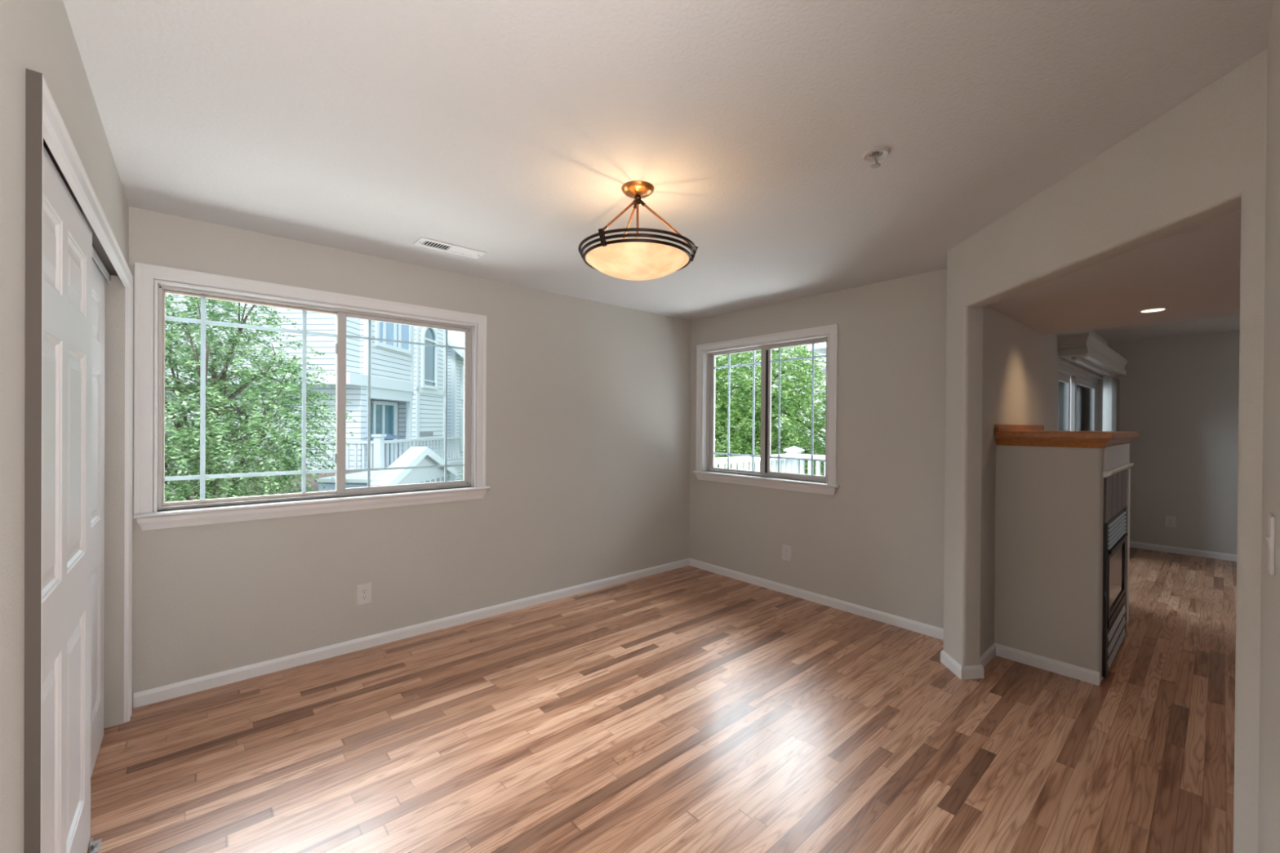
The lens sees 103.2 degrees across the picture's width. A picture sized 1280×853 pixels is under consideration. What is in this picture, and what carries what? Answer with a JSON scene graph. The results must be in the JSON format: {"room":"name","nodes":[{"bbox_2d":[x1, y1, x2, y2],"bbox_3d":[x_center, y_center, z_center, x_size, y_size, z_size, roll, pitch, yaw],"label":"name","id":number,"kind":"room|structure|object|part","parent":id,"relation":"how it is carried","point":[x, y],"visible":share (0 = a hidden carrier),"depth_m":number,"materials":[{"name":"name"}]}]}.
{"room":"empty dining room","nodes":[
{"label":"empty dining room","id":0,"kind":"room"},
{"bbox_2d":[0,0,128,852],"bbox_3d":[-0.104,0.184,-0.868,0.788,2.440,8.150,0,0,-41],"label":"wall","id":1,"kind":"structure","parent":0,"point":[36,35],"depth_m":0.98,"materials":[{"name":"paint"}]},
{"bbox_2d":[23,68,133,852],"bbox_3d":[-1.810,0.339,1.704,0.021,2.086,1.872,0,0,-41],"label":"trim","id":2,"kind":"structure","parent":1,"relation":"attached to","point":[43,119],"depth_m":1.00,"materials":[{"name":"white paint"}]},
{"bbox_2d":[43,137,119,283],"bbox_3d":[-1.836,-0.660,1.636,0.088,0.052,1.777,0,0,-41],"label":"door track","id":3,"kind":"object","parent":1,"relation":"attached to","point":[100,256],"visible":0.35,"depth_m":1.94,"materials":[{"name":"grey metal"}]},
{"bbox_2d":[41,146,92,852],"bbox_3d":[-1.534,0.368,1.330,0.033,2.010,0.900,0,0,-41],"label":"door","id":4,"kind":"structure","parent":3,"relation":"hanging from","point":[67,248],"depth_m":1.35,"materials":[{"name":"white paint"}]},
{"bbox_2d":[90,258,105,777],"bbox_3d":[-2.090,0.358,1.899,0.033,2.018,0.878,0,0,-41],"label":"door","id":5,"kind":"structure","parent":3,"relation":"hanging from","point":[98,278],"depth_m":2.11,"materials":[{"name":"white paint"}]},
{"bbox_2d":[128,206,691,707],"bbox_3d":[-1.338,0.157,3.562,4.750,2.440,0.150,0,0,-41],"label":"wall","id":6,"kind":"structure","parent":0,"point":[588,421],"depth_m":3.56,"materials":[{"name":"paint"}]},
{"bbox_2d":[133,262,490,530],"bbox_3d":[-1.810,-0.142,3.101,1.816,1.310,0.171,0,0,-41],"label":"window","id":7,"kind":"structure","parent":6,"relation":"in","point":[474,348],"depth_m":2.91,"materials":[{"name":"white paint"}]},
{"bbox_3d":[-2.152,-0.144,2.869,0.800,1.109,0.030,0,0,-41],"label":"sash","id":8,"kind":"part","parent":7,"relation":"part of","materials":[{"name":"beige plastic"}]},
{"bbox_3d":[-1.792,0.438,3.079,1.814,0.020,0.106,0,0,-41],"label":"sill","id":9,"kind":"part","parent":7,"relation":"part of","materials":[{"name":"white paint"}]},
{"bbox_3d":[-1.538,-0.142,3.365,0.823,1.109,0.025,0,0,-41],"label":"sash","id":10,"kind":"part","parent":7,"relation":"part of","materials":[{"name":"grey plastic"}]},
{"bbox_3d":[-1.526,-0.145,3.361,0.743,1.055,0.002,0,0,-41],"label":"pane","id":11,"kind":"part","parent":7,"relation":"part of","materials":[{"name":"clear glass"}]},
{"bbox_2d":[356,582,371,605],"bbox_3d":[-1.709,1.039,3.143,0.082,0.126,0.009,0,0,-41],"label":"electrical outlet","id":12,"kind":"object","parent":6,"relation":"attached to","point":[363,591],"visible":1,"depth_m":3.14,"materials":[{"name":"white plastic"}]},
{"bbox_2d":[361,595,367,599],"bbox_3d":[-1.706,1.059,3.140,0.033,0.029,0.002,0,0,-41],"label":"receptacle","id":13,"kind":"object","parent":12,"relation":"attached to","point":[363,597],"depth_m":3.14,"materials":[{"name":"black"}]},
{"bbox_2d":[361,588,367,593],"bbox_3d":[-1.706,1.020,3.140,0.033,0.029,0.002,0,0,-41],"label":"receptacle","id":14,"kind":"object","parent":12,"relation":"attached to","point":[363,590],"depth_m":3.14,"materials":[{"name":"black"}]},
{"bbox_2d":[133,558,688,708],"bbox_3d":[-0.988,1.344,3.772,3.940,0.070,0.013,0,0,-41],"label":"baseboard","id":15,"kind":"structure","parent":6,"relation":"attached to","point":[165,692],"depth_m":3.14,"materials":[{"name":"white paint"}]},
{"bbox_2d":[87,546,1236,852],"bbox_3d":[3.108,1.565,2.047,9.470,0.300,8.300,0,0,-41],"label":"floor","id":16,"kind":"structure","parent":0,"point":[688,708],"depth_m":2.24,"materials":[{"name":"brown wood"}]},
{"bbox_2d":[89,836,102,852],"bbox_3d":[-1.789,1.370,1.666,0.022,0.024,0.065,0,0,-41],"label":"guide","id":17,"kind":"object","parent":16,"relation":"on","point":[95,846],"visible":1,"depth_m":1.66,"materials":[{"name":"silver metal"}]},
{"bbox_2d":[994,424,1138,684],"bbox_3d":[2.797,0.700,3.302,1.225,1.417,0.537,0,0,-41],"label":"fireplace","id":18,"kind":"object","parent":16,"relation":"on","point":[1062,498],"visible":1,"depth_m":2.94,"materials":[{"name":"paint"}]},
{"bbox_3d":[2.769,0.094,3.283,1.135,0.050,0.516,0,0,-41],"label":"crown moulding","id":19,"kind":"part","parent":18,"relation":"part of","materials":[{"name":"brown wood"}]},
{"bbox_3d":[2.917,0.963,3.099,0.910,0.854,0.030,0,0,-41],"label":"firebox frame","id":20,"kind":"part","parent":18,"relation":"part of","materials":[{"name":"black metal"}]},
{"bbox_3d":[2.879,0.900,3.071,0.665,0.310,0.004,0,0,-41],"label":"glass door","id":21,"kind":"part","parent":18,"relation":"part of","materials":[{"name":"grey"}]},
{"bbox_3d":[2.882,0.897,3.069,0.748,0.372,0.012,0,0,-41],"label":"door frame","id":22,"kind":"part","parent":18,"relation":"part of","materials":[{"name":"black metal"}]},
{"bbox_3d":[2.939,0.263,3.107,1.050,0.034,0.036,0,0,-41],"label":"moulding","id":23,"kind":"part","parent":18,"relation":"part of","materials":[{"name":"white paint"}]},
{"bbox_3d":[3.295,0.802,3.433,0.089,1.038,0.020,0,0,-41],"label":"trim","id":24,"kind":"part","parent":18,"relation":"part of","materials":[{"name":"white paint"}]},
{"bbox_2d":[62,0,1273,342],"bbox_3d":[3.128,-1.124,2.036,9.470,0.200,8.300,0,0,-41],"label":"ceiling","id":25,"kind":"structure","parent":0,"point":[512,131],"depth_m":1.71,"materials":[{"name":"grey paint"}]},
{"bbox_2d":[413,236,485,258],"bbox_3d":[-1.123,-1.054,3.008,0.380,0.010,0.140,0,0,-41],"label":"ceiling vent","id":26,"kind":"object","parent":25,"relation":"in","point":[422,242],"visible":1,"depth_m":3.00,"materials":[{"name":"white metal"}]},
{"bbox_2d":[577,180,697,280],"bbox_3d":[-0.011,-0.853,2.234,0.517,0.389,0.517,0,0,-41],"label":"pendant lamp","id":27,"kind":"object","parent":25,"relation":"hanging from","point":[637,259],"visible":1,"depth_m":2.12,"materials":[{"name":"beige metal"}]},
{"bbox_3d":[-0.082,-0.890,2.129,0.010,0.198,0.225,1,0,34],"label":"rod","id":28,"kind":"part","parent":27,"relation":"part of","materials":[{"name":"orange metal"}]},
{"bbox_3d":[-0.067,-0.891,2.348,0.010,0.198,0.225,0,0,-26],"label":"rod","id":29,"kind":"part","parent":27,"relation":"part of","materials":[{"name":"orange metal"}]},
{"bbox_3d":[-0.012,-0.702,2.235,0.472,0.086,0.472,0,0,-41],"label":"lamp shade","id":30,"kind":"part","parent":27,"relation":"part of","materials":[{"name":"beige glass"}]},
{"bbox_3d":[-0.011,-0.884,2.234,0.011,0.187,0.011,0,0,-41],"label":"stem","id":31,"kind":"part","parent":27,"relation":"part of","materials":[{"name":"orange metal"}]},
{"bbox_3d":[0.116,-0.889,2.225,0.225,0.198,0.010,0,0,4],"label":"rod","id":32,"kind":"part","parent":27,"relation":"part of","materials":[{"name":"orange metal"}]},
{"bbox_2d":[862,146,889,168],"bbox_3d":[0.897,-1.015,1.930,0.096,0.050,0.096,0,0,-41],"label":"sprinkler","id":33,"kind":"object","parent":25,"relation":"attached to","point":[875,157],"visible":1,"depth_m":1.92,"materials":[{"name":"grey plastic"}]},
{"bbox_2d":[808,342,826,354],"bbox_3d":[4.540,1.575,7.237,3.450,5.660,2.740,0,0,-41],"label":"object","id":34,"kind":"structure","parent":0,"point":[820,348],"depth_m":7.08,"materials":[{"name":"white"}]},
{"bbox_2d":[688,268,946,628],"bbox_3d":[1.299,0.173,4.265,0.150,2.440,2.558,0,0,-41],"label":"wall","id":35,"kind":"structure","parent":0,"point":[877,543],"depth_m":3.74,"materials":[{"name":"paint"}]},
{"bbox_2d":[693,324,839,495],"bbox_3d":[1.074,-0.134,4.470,0.171,1.319,1.487,0,0,-41],"label":"window","id":36,"kind":"structure","parent":35,"relation":"in","point":[706,367],"depth_m":4.44,"materials":[{"name":"white paint"}]},
{"bbox_3d":[0.915,-0.137,4.730,0.030,1.120,0.664,0,0,-41],"label":"sash","id":37,"kind":"part","parent":36,"relation":"part of","materials":[{"name":"grey plastic"}]},
{"bbox_3d":[1.045,0.451,4.451,0.106,0.020,1.487,0,0,-41],"label":"sill","id":38,"kind":"part","parent":36,"relation":"part of","materials":[{"name":"white paint"}]},
{"bbox_3d":[1.289,-0.133,4.255,0.025,1.120,0.644,0,0,-41],"label":"sash","id":39,"kind":"part","parent":36,"relation":"part of","materials":[{"name":"grey plastic"}]},
{"bbox_2d":[782,544,791,561],"bbox_3d":[1.222,1.056,4.229,0.009,0.126,0.082,0,0,-41],"label":"electrical outlet","id":40,"kind":"object","parent":35,"relation":"attached to","point":[786,550],"visible":1,"depth_m":4.23,"materials":[{"name":"white plastic"}]},
{"bbox_2d":[688,558,1099,685],"bbox_3d":[1.303,1.361,3.747,0.519,0.070,3.062,0,0,-41],"label":"baseboard","id":41,"kind":"structure","parent":35,"relation":"attached to","point":[907,624],"depth_m":3.38,"materials":[{"name":"white paint"}]},
{"bbox_2d":[995,311,1107,437],"bbox_3d":[3.922,0.190,4.733,4.720,2.440,0.150,0,0,-41],"label":"wall","id":42,"kind":"structure","parent":0,"point":[1028,360],"depth_m":3.67,"materials":[{"name":"paint"}]},
{"bbox_2d":[1057,364,1097,431],"bbox_3d":[4.398,0.427,5.176,2.420,1.970,0.100,0,0,-41],"label":"door","id":43,"kind":"structure","parent":42,"relation":"in","point":[1082,388],"depth_m":5.16,"materials":[{"name":"white glass"}]},
{"bbox_3d":[3.938,0.420,4.806,1.000,1.720,0.006,0,0,-41],"label":"pane","id":44,"kind":"part","parent":43,"relation":"part of","materials":[{"name":"clear glass"}]},
{"bbox_3d":[3.938,0.435,4.806,1.140,1.890,0.035,0,0,-41],"label":"sliding panel","id":45,"kind":"part","parent":43,"relation":"part of","materials":[{"name":"glass"}]},
{"bbox_3d":[4.817,0.439,5.510,1.250,1.890,0.035,0,0,-41],"label":"sliding panel","id":46,"kind":"part","parent":43,"relation":"part of","materials":[{"name":"grey plastic"}]},
{"bbox_3d":[4.817,0.423,5.510,1.110,1.720,0.006,0,0,-41],"label":"pane","id":47,"kind":"part","parent":43,"relation":"part of","materials":[{"name":"clear glass"}]},
{"bbox_2d":[1057,333,1127,376],"bbox_3d":[4.559,-0.674,5.049,2.564,0.175,0.196,0,0,-41],"label":"valance","id":48,"kind":"object","parent":42,"relation":"attached to","point":[1085,346],"visible":0.92,"depth_m":4.41,"materials":[{"name":"grey plastic"}]},
{"bbox_2d":[1071,356,1119,431],"bbox_3d":[4.620,0.400,5.125,2.589,1.968,0.078,0,0,-41],"label":"vertical blind","id":49,"kind":"object","parent":42,"relation":"attached to","point":[1111,384],"visible":0.36,"depth_m":5.55,"materials":[{"name":"grey plastic"}]},
{"bbox_2d":[943,48,1267,852],"bbox_3d":[1.856,0.185,2.291,0.351,2.440,1.972,0,0,11],"label":"wall","id":50,"kind":"structure","parent":0,"point":[1203,160],"depth_m":1.81,"materials":[{"name":"paint"}]},
{"bbox_2d":[987,208,1240,334],"bbox_3d":[3.917,-0.852,1.018,2.618,0.325,5.423,0,0,-41],"label":"ceiling","id":51,"kind":"structure","parent":0,"point":[1194,272],"depth_m":2.59,"materials":[{"name":"grey paint"}]},
{"bbox_2d":[1137,306,1169,312],"bbox_3d":[3.092,-0.701,3.057,0.140,0.006,0.140,0,0,-41],"label":"recessed light","id":52,"kind":"object","parent":51,"relation":"in","point":[1159,308],"visible":1,"depth_m":3.04,"materials":[{"name":"white paint"}]},
{"bbox_2d":[1107,330,1239,555],"bbox_3d":[7.526,0.219,4.078,0.150,2.440,5.575,0,0,-41],"label":"wall","id":53,"kind":"structure","parent":0,"point":[1180,393],"depth_m":5.65,"materials":[{"name":"paint"}]},
{"bbox_2d":[1164,515,1175,528],"bbox_3d":[5.983,1.074,5.722,0.009,0.126,0.082,0,0,-41],"label":"electrical outlet","id":54,"kind":"object","parent":53,"relation":"attached to","point":[1170,521],"visible":1,"depth_m":5.72,"materials":[{"name":"white plastic"}]},
{"bbox_2d":[1129,541,1236,561],"bbox_3d":[7.407,1.403,4.085,0.013,0.070,5.425,0,0,-41],"label":"baseboard","id":55,"kind":"structure","parent":53,"relation":"attached to","point":[1197,553],"depth_m":5.63,"materials":[{"name":"white paint"}]},
{"bbox_2d":[1257,0,1279,852],"bbox_3d":[1.198,0.186,0.873,1.438,2.440,0.114,0,0,-41],"label":"wall","id":56,"kind":"structure","parent":0,"point":[1268,800],"depth_m":1.16,"materials":[{"name":"paint"}]},
{"bbox_2d":[1264,513,1275,575],"bbox_3d":[1.330,0.247,1.072,0.080,0.120,0.012,0,0,-41],"label":"light switch","id":57,"kind":"object","parent":56,"relation":"attached to","point":[1270,540],"visible":1,"depth_m":1.04,"materials":[{"name":"white plastic"}]},
{"bbox_3d":[1.332,0.247,1.070,0.080,0.120,0.006,0,0,-41],"label":"plate","id":58,"kind":"part","parent":57,"relation":"part of","materials":[{"name":"white plastic"}]},
{"label":"outside","id":59,"kind":"structure","parent":0,"visible":0},
{"bbox_3d":[0.470,4.484,5.084,120.000,0.200,120.000,0,0,-41],"label":"ground","id":60,"kind":"structure","parent":59,"visible":0},
{"bbox_2d":[164,293,356,502],"bbox_3d":[-5.824,0.812,6.161,3.179,7.052,4.052,1,0,36],"label":"tree","id":61,"kind":"object","parent":60,"relation":"on","point":[217,442],"visible":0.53,"depth_m":6.25,"materials":[{"name":"green plant"}]},
{"bbox_2d":[172,471,364,500],"bbox_3d":[-7.208,2.609,9.812,3.240,3.400,1.940,0,0,4],"label":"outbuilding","id":62,"kind":"structure","parent":60,"relation":"on","point":[313,482],"depth_m":9.77,"materials":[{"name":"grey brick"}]},
{"bbox_2d":[164,293,462,492],"bbox_3d":[-9.023,-0.819,13.382,7.480,10.200,4.880,0,0,4],"label":"townhouse","id":63,"kind":"structure","parent":60,"relation":"on","point":[407,380],"depth_m":11.85,"materials":[{"name":"white"}]},
{"bbox_3d":[-7.139,0.940,10.924,3.000,0.070,0.060,0,0,4],"label":"rail","id":64,"kind":"part","parent":63,"relation":"part of","materials":[{"name":"white wood"}]},
{"bbox_3d":[-7.135,0.325,10.922,3.000,0.060,0.100,0,0,4],"label":"rail","id":65,"kind":"part","parent":63,"relation":"part of","materials":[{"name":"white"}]},
{"bbox_3d":[-5.567,0.742,10.811,0.210,1.150,0.210,0,0,4],"label":"post","id":66,"kind":"part","parent":63,"relation":"part of","materials":[{"name":"white wood"}]},
{"bbox_3d":[-6.692,0.345,12.916,0.019,1.830,1.440,0,0,4],"label":"pane","id":67,"kind":"part","parent":63,"relation":"part of","materials":[{"name":"clear glass"}]},
{"bbox_2d":[363,433,406,467],"bbox_3d":[-6.014,0.594,11.948,0.600,0.870,0.840,0,0,4],"label":"patio umbrella","id":68,"kind":"object","parent":63,"relation":"on","point":[388,436],"visible":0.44,"depth_m":11.93,"materials":[{"name":"blue fabric"}]},
{"bbox_3d":[-6.652,0.324,13.244,0.054,1.950,1.100,0,0,4],"label":"patio door","id":69,"kind":"part","parent":63,"relation":"part of","materials":[{"name":"white"}]},
{"bbox_3d":[-6.262,-2.817,12.915,0.018,1.560,1.400,0,0,4],"label":"pane","id":70,"kind":"part","parent":63,"relation":"part of","materials":[{"name":"blue glass"}]},
{"bbox_3d":[-5.426,0.329,12.895,0.100,0.060,4.030,0,0,4],"label":"rail","id":71,"kind":"part","parent":63,"relation":"part of","materials":[{"name":"white wood"}]},
{"bbox_2d":[419,431,433,436],"bbox_3d":[-6.089,0.208,14.428,0.005,0.140,0.860,0,0,4],"label":"vent grille","id":72,"kind":"object","parent":63,"relation":"attached to","point":[422,433],"depth_m":14.46,"materials":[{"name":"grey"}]},
{"bbox_3d":[-6.059,-2.002,14.548,0.013,1.660,0.700,0,0,4],"label":"pane","id":73,"kind":"part","parent":63,"relation":"part of","materials":[{"name":"clear glass"}]},
{"bbox_3d":[-5.431,0.944,12.897,0.060,0.070,4.030,0,0,4],"label":"rail","id":74,"kind":"part","parent":63,"relation":"part of","materials":[{"name":"white wood"}]},
{"bbox_2d":[315,446,457,491],"bbox_3d":[-4.870,2.360,10.037,1.350,3.930,2.770,0,0,4],"label":"garage wing","id":75,"kind":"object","parent":60,"relation":"on","point":[414,455],"visible":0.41,"depth_m":9.53,"materials":[{"name":"white siding"},{"name":"roof shingles"},{"name":"white trim paint"}]},
{"bbox_2d":[447,330,463,480],"bbox_3d":[-9.447,-0.735,22.632,6.400,9.950,7.700,0,0,4],"label":"gabled house","id":76,"kind":"structure","parent":60,"relation":"on","point":[455,356],"depth_m":19.06,"materials":[{"name":"white wood"}]},
{"bbox_3d":[-6.860,0.170,20.013,0.027,1.400,0.780,0,0,4],"label":"pane","id":77,"kind":"part","parent":76,"relation":"part of","materials":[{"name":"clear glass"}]},
{"bbox_2d":[715,355,760,470],"bbox_3d":[0.596,0.363,13.558,5.443,7.978,4.521,1,0,24],"label":"tree","id":78,"kind":"object","parent":60,"relation":"on","point":[717,420],"visible":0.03,"depth_m":12.71,"materials":[{"name":"green plant"}]},
{"bbox_2d":[715,344,826,475],"bbox_3d":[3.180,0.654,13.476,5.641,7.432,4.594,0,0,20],"label":"tree","id":79,"kind":"object","parent":60,"relation":"on","point":[785,396],"visible":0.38,"depth_m":12.68,"materials":[{"name":"green plant"}]},
{"bbox_2d":[822,365,826,374],"bbox_3d":[5.516,1.145,11.141,2.750,6.500,1.750,0,0,-41],"label":"shed","id":80,"kind":"object","parent":60,"relation":"on","point":[824,367],"visible":0.06,"depth_m":10.86,"materials":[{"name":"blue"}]},
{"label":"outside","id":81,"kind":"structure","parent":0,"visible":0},
{"bbox_2d":[715,446,825,475],"bbox_3d":[2.161,0.936,5.221,2.390,1.320,2.880,0,0,-41],"label":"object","id":82,"kind":"object","parent":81,"point":[793,466],"visible":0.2,"depth_m":6.67,"materials":[{"name":"white wood"}]},
{"bbox_3d":[1.220,0.400,6.173,2.220,0.060,0.140,0,0,-41],"label":"rail","id":83,"kind":"part","parent":82,"relation":"part of","materials":[{"name":"white wood"}]},
{"bbox_3d":[2.106,0.883,6.951,0.140,1.090,0.140,0,0,-41],"label":"post","id":84,"kind":"part","parent":82,"relation":"part of","materials":[{"name":"white wood"}]},
{"bbox_3d":[3.039,0.414,5.882,0.140,0.060,2.690,0,0,-41],"label":"rail","id":85,"kind":"part","parent":82,"relation":"part of","materials":[{"name":"white wood"}]}
]}

